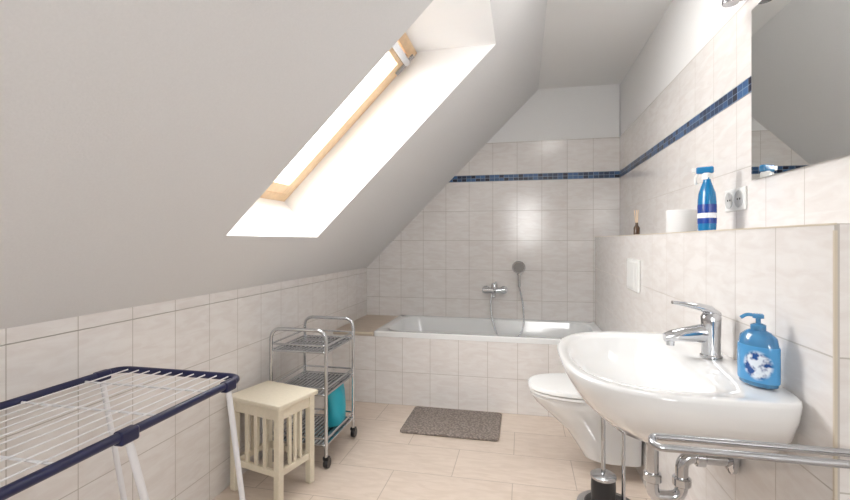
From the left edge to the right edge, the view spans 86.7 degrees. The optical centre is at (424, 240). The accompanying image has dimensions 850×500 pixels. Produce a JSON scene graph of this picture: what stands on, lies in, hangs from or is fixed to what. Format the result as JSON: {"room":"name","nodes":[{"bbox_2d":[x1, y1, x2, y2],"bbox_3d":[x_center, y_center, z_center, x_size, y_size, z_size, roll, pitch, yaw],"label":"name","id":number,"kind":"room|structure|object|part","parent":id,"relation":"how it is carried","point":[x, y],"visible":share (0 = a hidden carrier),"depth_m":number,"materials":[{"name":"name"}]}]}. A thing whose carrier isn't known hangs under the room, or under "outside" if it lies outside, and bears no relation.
{"room":"bathroom","nodes":[
{"label":"bathroom","id":0,"kind":"room"},
{"bbox_2d":[0,0,546,328],"bbox_3d":[-0.434,-0.727,1.466,1.722,1.934,5.320,0,0,12],"label":"ceiling","id":1,"kind":"structure","parent":0,"point":[142,141],"depth_m":1.33,"materials":[{"name":"paint"}]},
{"bbox_2d":[260,32,416,201],"bbox_3d":[-0.533,-0.641,2.096,0.834,0.834,0.790,0,0,12],"label":"window","id":2,"kind":"structure","parent":1,"relation":"attached to","point":[384,74],"depth_m":2.37,"materials":[{"name":"brown wood"}]},
{"bbox_3d":[-0.895,-0.270,2.175,0.093,0.093,0.690,0,0,12],"label":"frame bottom","id":3,"kind":"part","parent":2,"relation":"part of","materials":[{"name":"beige wood"}]},
{"bbox_3d":[-0.834,-0.302,2.162,0.089,0.089,0.556,0,0,12],"label":"sash bottom","id":4,"kind":"part","parent":2,"relation":"part of","materials":[{"name":"beige wood"}]},
{"bbox_3d":[-0.202,-0.948,2.024,0.089,0.089,0.556,0,0,12],"label":"sash","id":5,"kind":"part","parent":2,"relation":"part of","materials":[{"name":"brown wood"}]},
{"bbox_3d":[-0.160,-0.923,2.036,0.036,0.036,0.630,0,0,12],"label":"vent handle","id":6,"kind":"part","parent":2,"relation":"part of","materials":[{"name":"silver metal"}]},
{"bbox_2d":[395,54,413,75],"bbox_3d":[-0.105,-0.917,2.346,0.096,0.096,0.030,0,0,12],"label":"hinge plate","id":7,"kind":"object","parent":2,"relation":"attached to","point":[411,57],"visible":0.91,"depth_m":2.34,"materials":[{"name":"grey metal"}]},
{"bbox_3d":[-0.171,-1.011,2.018,0.093,0.093,0.690,0,0,12],"label":"frame","id":8,"kind":"part","parent":2,"relation":"part of","materials":[{"name":"brown wood"}]},
{"bbox_2d":[212,400,650,499],"bbox_3d":[-0.004,1.230,1.372,2.418,0.100,5.320,0,0,12],"label":"floor","id":9,"kind":"structure","parent":0,"point":[534,457],"depth_m":2.32,"materials":[{"name":"tile"}]},
{"bbox_2d":[0,366,244,499],"bbox_3d":[-0.926,0.798,0.893,0.486,0.761,1.334,0,0,12],"label":"drying rack","id":10,"kind":"object","parent":9,"relation":"on","point":[126,436],"visible":1,"depth_m":1.16,"materials":[{"name":"blue plastic"}]},
{"bbox_3d":[-1.026,0.799,1.515,0.017,0.741,0.157,0,0,12],"label":"leg","id":11,"kind":"part","parent":10,"relation":"part of","materials":[{"name":"white metal"}]},
{"bbox_3d":[-0.644,0.799,1.107,0.017,0.743,0.226,0,0,12],"label":"leg","id":12,"kind":"part","parent":10,"relation":"part of","materials":[{"name":"white metal"}]},
{"bbox_3d":[-0.577,0.799,1.417,0.017,0.741,0.157,0,0,12],"label":"leg","id":13,"kind":"part","parent":10,"relation":"part of","materials":[{"name":"white metal"}]},
{"bbox_2d":[230,380,317,499],"bbox_3d":[-0.733,0.955,2.171,0.335,0.450,0.265,0,0,26],"label":"wooden stool","id":14,"kind":"object","parent":9,"relation":"on","point":[268,400],"visible":0.88,"depth_m":2.11,"materials":[{"name":"beige paint"}]},
{"bbox_3d":[-0.902,0.966,2.138,0.032,0.428,0.032,0,0,26],"label":"leg","id":15,"kind":"part","parent":14,"relation":"part of","materials":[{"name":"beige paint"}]},
{"bbox_3d":[-0.856,1.045,2.232,0.018,0.030,0.177,0,0,26],"label":"rail","id":16,"kind":"part","parent":14,"relation":"part of","materials":[{"name":"beige paint"}]},
{"bbox_3d":[-0.779,1.045,2.077,0.243,0.030,0.018,0,0,26],"label":"rail","id":17,"kind":"part","parent":14,"relation":"part of","materials":[{"name":"beige paint"}]},
{"bbox_3d":[-0.810,0.966,2.325,0.032,0.428,0.032,0,0,26],"label":"leg","id":18,"kind":"part","parent":14,"relation":"part of","materials":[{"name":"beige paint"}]},
{"bbox_3d":[-0.733,0.741,2.171,0.335,0.022,0.265,0,0,26],"label":"seat","id":19,"kind":"part","parent":14,"relation":"part of","materials":[{"name":"beige paint"}]},
{"bbox_3d":[-0.656,0.966,2.016,0.032,0.428,0.032,0,0,26],"label":"leg","id":20,"kind":"part","parent":14,"relation":"part of","materials":[{"name":"beige paint"}]},
{"bbox_3d":[-0.687,1.045,2.264,0.243,0.030,0.018,0,0,26],"label":"rail","id":21,"kind":"part","parent":14,"relation":"part of","materials":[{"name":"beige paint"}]},
{"bbox_3d":[-0.610,1.045,2.110,0.018,0.030,0.177,0,0,26],"label":"rail","id":22,"kind":"part","parent":14,"relation":"part of","materials":[{"name":"beige paint"}]},
{"bbox_3d":[-0.563,0.966,2.204,0.032,0.428,0.032,0,0,26],"label":"leg","id":23,"kind":"part","parent":14,"relation":"part of","materials":[{"name":"beige paint"}]},
{"bbox_2d":[269,315,356,468],"bbox_3d":[-0.622,0.817,2.558,0.347,0.724,0.435,0,0,12],"label":"trolley","id":24,"kind":"object","parent":9,"relation":"on","point":[326,383],"visible":0.78,"depth_m":2.52,"materials":[{"name":"grey metal"}]},
{"bbox_3d":[-0.665,0.788,2.361,0.334,0.664,0.019,0,0,12],"label":"frame","id":25,"kind":"part","parent":24,"relation":"part of","materials":[{"name":"silver metal"}]},
{"bbox_2d":[272,330,352,353],"bbox_3d":[-0.625,0.564,2.546,0.325,0.048,0.390,0,0,12],"label":"tray","id":26,"kind":"object","parent":24,"relation":"on","point":[313,344],"depth_m":2.49,"materials":[{"name":"silver metal"}]},
{"bbox_2d":[273,408,352,446],"bbox_3d":[-0.625,1.044,2.546,0.325,0.048,0.390,0,0,12],"label":"tray","id":27,"kind":"object","parent":24,"relation":"on","point":[322,440],"depth_m":2.52,"materials":[{"name":"silver metal"}]},
{"bbox_2d":[275,365,352,396],"bbox_3d":[-0.625,0.784,2.546,0.325,0.048,0.390,0,0,12],"label":"tray","id":28,"kind":"object","parent":24,"relation":"on","point":[314,379],"depth_m":2.59,"materials":[{"name":"silver metal"}]},
{"bbox_3d":[-0.585,0.788,2.732,0.334,0.664,0.019,0,0,12],"label":"frame","id":29,"kind":"part","parent":24,"relation":"part of","materials":[{"name":"silver metal"}]},
{"bbox_2d":[328,383,345,426],"bbox_3d":[-0.522,0.940,2.610,0.117,0.224,0.180,0,0,12],"label":"pouch","id":30,"kind":"object","parent":24,"relation":"on","point":[336,399],"visible":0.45,"depth_m":2.55,"materials":[{"name":"teal plastic"}]},
{"bbox_2d":[400,406,501,441],"bbox_3d":[0.181,1.171,2.908,0.604,0.017,0.424,0,0,12],"label":"bath mat","id":31,"kind":"object","parent":9,"relation":"on","point":[443,422],"visible":1,"depth_m":2.87,"materials":[{"name":"grey fabric"}]},
{"bbox_2d":[333,315,601,416],"bbox_3d":[0.349,0.918,3.509,1.956,0.521,0.752,0,0,12],"label":"bathtub","id":32,"kind":"object","parent":9,"relation":"on","point":[462,363],"visible":0.86,"depth_m":3.21,"materials":[{"name":"white plastic"}]},
{"bbox_2d":[333,315,397,335],"bbox_3d":[-0.454,0.681,3.685,0.313,0.027,0.749,0,0,12],"label":"shelf","id":33,"kind":"object","parent":32,"relation":"attached to","point":[367,325],"depth_m":3.56,"materials":[{"name":"tile"}]},
{"bbox_2d":[374,315,601,344],"bbox_3d":[0.502,0.864,3.479,1.640,0.412,0.742,0,0,12],"label":"basin","id":34,"kind":"object","parent":32,"relation":"in","point":[402,329],"depth_m":3.66,"materials":[{"name":"white ceramic"}]},
{"bbox_2d":[577,417,629,499],"bbox_3d":[0.806,0.805,1.984,0.260,0.747,0.260,0,0,12],"label":"stand","id":35,"kind":"object","parent":9,"relation":"on","point":[603,481],"visible":0.8,"depth_m":1.96,"materials":[{"name":"silver metal"}]},
{"bbox_3d":[0.784,0.890,1.978,0.018,0.260,0.018,0,0,12],"label":"brush handle","id":36,"kind":"part","parent":35,"relation":"part of","materials":[{"name":"silver metal"}]},
{"bbox_3d":[0.784,1.025,1.978,0.108,0.026,0.108,0,0,12],"label":"cup lid","id":37,"kind":"part","parent":35,"relation":"part of","materials":[{"name":"silver metal"}]},
{"bbox_2d":[591,478,615,499],"bbox_3d":[0.784,1.094,1.978,0.104,0.124,0.104,0,0,12],"label":"cup","id":38,"kind":"object","parent":35,"relation":"on","point":[601,488],"depth_m":1.94,"materials":[{"name":"black plastic"}]},
{"bbox_3d":[0.806,1.167,1.984,0.260,0.025,0.260,0,0,12],"label":"plate","id":39,"kind":"part","parent":35,"relation":"part of","materials":[{"name":"silver metal"}]},
{"bbox_2d":[487,84,619,142],"bbox_3d":[0.535,-0.045,3.920,2.148,2.450,0.112,0,0,12],"label":"wall","id":40,"kind":"structure","parent":0,"point":[582,112],"depth_m":3.72,"materials":[{"name":"white paint"}]},
{"bbox_2d":[367,178,619,322],"bbox_3d":[0.523,0.335,3.861,2.148,1.690,0.008,0,0,12],"label":"tiles","id":41,"kind":"structure","parent":40,"relation":"attached to","point":[469,237],"depth_m":3.83,"materials":[{"name":"beige tile"}]},
{"bbox_2d":[482,281,507,297],"bbox_3d":[0.578,0.400,3.754,0.216,0.141,0.176,0,0,12],"label":"mixer tap","id":42,"kind":"object","parent":41,"relation":"attached to","point":[493,289],"visible":1,"depth_m":3.76,"materials":[{"name":"silver metal"}]},
{"bbox_2d":[490,261,524,335],"bbox_3d":[0.684,0.495,3.733,0.273,0.662,0.130,0,0,-2],"label":"shower","id":43,"kind":"object","parent":41,"relation":"attached to","point":[518,267],"visible":0.81,"depth_m":3.70,"materials":[{"name":"silver metal"}]},
{"bbox_3d":[0.779,0.294,3.726,0.025,0.173,0.052,0,0,22],"label":"handle","id":44,"kind":"part","parent":43,"relation":"part of","materials":[{"name":"silver metal"}]},
{"bbox_2d":[448,171,619,182],"bbox_3d":[0.889,-0.537,3.780,1.398,0.055,0.010,0,0,12],"label":"mosaic border","id":45,"kind":"object","parent":40,"relation":"attached to","point":[602,174],"visible":1,"depth_m":3.76,"materials":[{"name":"blue tile"}]},
{"bbox_2d":[455,137,619,175],"bbox_3d":[0.916,-0.703,3.776,1.343,0.275,0.008,0,0,12],"label":"tiles","id":46,"kind":"structure","parent":40,"relation":"attached to","point":[586,154],"depth_m":3.75,"materials":[{"name":"beige tile"}]},
{"bbox_2d":[538,0,671,88],"bbox_3d":[0.792,-1.320,1.199,0.788,0.100,5.320,0,0,12],"label":"ceiling","id":47,"kind":"structure","parent":0,"point":[586,42],"depth_m":2.82,"materials":[{"name":"white paint"}]},
{"bbox_2d":[620,0,746,135],"bbox_3d":[1.108,-0.045,1.130,0.142,2.450,5.320,0,0,12],"label":"wall","id":48,"kind":"structure","parent":0,"point":[686,26],"depth_m":2.44,"materials":[{"name":"white paint"}]},
{"bbox_2d":[620,76,750,176],"bbox_3d":[1.033,-0.537,1.145,0.010,0.055,5.078,0,0,12],"label":"mosaic border","id":49,"kind":"object","parent":48,"relation":"attached to","point":[741,90],"visible":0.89,"depth_m":2.00,"materials":[{"name":"blue tile"}]},
{"bbox_2d":[620,0,760,169],"bbox_3d":[1.035,-0.703,1.146,0.008,0.275,5.080,0,0,12],"label":"tiles","id":50,"kind":"structure","parent":48,"relation":"attached to","point":[724,62],"depth_m":2.00,"materials":[{"name":"beige tile"}]},
{"bbox_2d":[722,0,745,7],"bbox_3d":[1.080,-0.851,1.556,0.094,0.058,0.100,0,0,12],"label":"lamp","id":51,"kind":"object","parent":48,"relation":"attached to","point":[725,3],"visible":1,"depth_m":1.56,"materials":[{"name":"silver metal"}]},
{"bbox_2d":[620,92,849,234],"bbox_3d":[1.035,0.335,1.146,0.008,1.690,5.080,0,0,12],"label":"tiles","id":52,"kind":"structure","parent":48,"relation":"attached to","point":[819,193],"depth_m":1.69,"materials":[{"name":"beige tile"}]},
{"bbox_2d":[725,186,746,211],"bbox_3d":[1.133,-0.151,1.646,0.011,0.082,0.162,0,0,12],"label":"power socket","id":53,"kind":"object","parent":52,"relation":"attached to","point":[735,199],"visible":1,"depth_m":1.63,"materials":[{"name":"white plastic"}]},
{"bbox_2d":[751,0,849,179],"bbox_3d":[1.004,-0.492,1.046,0.006,0.575,0.972,0,0,12],"label":"wall mirror","id":54,"kind":"object","parent":48,"relation":"attached to","point":[800,49],"visible":1,"depth_m":1.27,"materials":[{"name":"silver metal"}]},
{"bbox_2d":[595,223,849,499],"bbox_3d":[1.170,0.573,2.237,0.190,1.214,2.890,0,0,12],"label":"wall ledge","id":55,"kind":"object","parent":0,"point":[797,277],"visible":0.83,"depth_m":1.10,"materials":[{"name":"white tile"}]},
{"bbox_2d":[528,373,641,466],"bbox_3d":[0.813,0.918,2.330,0.547,0.373,0.368,0,0,12],"label":"toilet","id":56,"kind":"object","parent":55,"relation":"attached to","point":[555,392],"visible":0.6,"depth_m":2.20,"materials":[{"name":"white ceramic"}]},
{"bbox_3d":[0.781,0.747,2.337,0.481,0.030,0.368,0,0,12],"label":"lid","id":57,"kind":"part","parent":56,"relation":"part of","materials":[{"name":"white plastic"}]},
{"bbox_3d":[0.780,0.772,2.337,0.470,0.016,0.362,0,0,12],"label":"seat","id":58,"kind":"part","parent":56,"relation":"part of","materials":[{"name":"white plastic"}]},
{"bbox_2d":[627,258,639,292],"bbox_3d":[1.093,0.177,2.364,0.016,0.165,0.245,0,0,12],"label":"flush plate","id":59,"kind":"object","parent":55,"relation":"attached to","point":[633,265],"visible":1,"depth_m":2.32,"materials":[{"name":"white plastic"}]},
{"bbox_2d":[633,210,639,234],"bbox_3d":[1.258,-0.109,2.674,0.036,0.150,0.036,0,0,12],"label":"reed diffuser","id":60,"kind":"object","parent":55,"relation":"on","point":[636,230],"visible":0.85,"depth_m":2.67,"materials":[{"name":"brown glass"}]},
{"bbox_2d":[557,331,802,453],"bbox_3d":[0.623,0.412,1.277,0.470,0.174,0.717,0,0,12],"label":"washbasin","id":61,"kind":"object","parent":55,"relation":"attached to","point":[641,385],"visible":0.88,"depth_m":1.03,"materials":[{"name":"white ceramic"}]},
{"bbox_2d":[643,443,739,499],"bbox_3d":[0.736,0.617,1.252,0.237,0.234,0.067,0,0,12],"label":"trap","id":62,"kind":"object","parent":61,"relation":"attached to","point":[681,480],"visible":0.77,"depth_m":1.25,"materials":[{"name":"silver metal"}]},
{"bbox_2d":[663,301,722,358],"bbox_3d":[0.758,0.247,1.273,0.148,0.155,0.056,0,0,12],"label":"mixer tap","id":63,"kind":"object","parent":61,"relation":"on","point":[707,333],"visible":1,"depth_m":1.25,"materials":[{"name":"silver metal"}]},
{"bbox_3d":[0.745,0.261,1.276,0.120,0.064,0.040,0,0,12],"label":"spout","id":64,"kind":"part","parent":63,"relation":"part of","materials":[{"name":"silver metal"}]},
{"bbox_3d":[0.765,0.191,1.271,0.122,0.042,0.040,0,0,12],"label":"lever","id":65,"kind":"part","parent":63,"relation":"part of","materials":[{"name":"silver metal"}]},
{"bbox_2d":[737,313,780,389],"bbox_3d":[0.754,0.244,1.018,0.058,0.161,0.092,0,0,-7],"label":"soap dispenser","id":66,"kind":"object","parent":61,"relation":"on","point":[758,349],"visible":1,"depth_m":0.99,"materials":[{"name":"blue plastic"}]},
{"bbox_2d":[666,209,696,232],"bbox_3d":[1.102,-0.083,1.937,0.116,0.099,0.116,0,0,12],"label":"toilet paper roll","id":67,"kind":"object","parent":55,"relation":"on","point":[681,220],"visible":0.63,"depth_m":1.89,"materials":[{"name":"white paper"}]},
{"bbox_2d":[692,166,716,230],"bbox_3d":[1.035,-0.153,1.654,0.066,0.240,0.084,0,0,-14],"label":"bottle","id":68,"kind":"object","parent":55,"relation":"on","point":[707,200],"visible":0.96,"depth_m":1.63,"materials":[{"name":"blue plastic"}]},
{"bbox_2d":[648,433,849,468],"bbox_3d":[0.687,0.387,0.807,0.527,0.060,0.080,0,0,12],"label":"towel rail","id":69,"kind":"object","parent":55,"relation":"attached to","point":[653,438],"visible":1,"depth_m":0.82,"materials":[{"name":"silver metal"}]},
{"bbox_3d":[-1.131,0.715,1.618,0.112,0.930,5.320,0,0,12],"label":"wall","id":70,"kind":"structure","parent":0,"visible":0},
{"bbox_2d":[0,272,366,499],"bbox_3d":[-1.072,0.733,1.605,0.008,0.895,5.080,0,0,12],"label":"tiles","id":71,"kind":"structure","parent":70,"relation":"attached to","point":[185,455],"depth_m":1.78,"materials":[{"name":"beige tile"}]},
{"bbox_2d":[0,267,366,345],"bbox_3d":[-1.072,0.262,1.605,0.008,0.044,5.080,0,0,12],"label":"tile border","id":72,"kind":"structure","parent":70,"relation":"attached to","point":[38,330],"depth_m":1.66,"materials":[{"name":"beige tile"}]}
]}

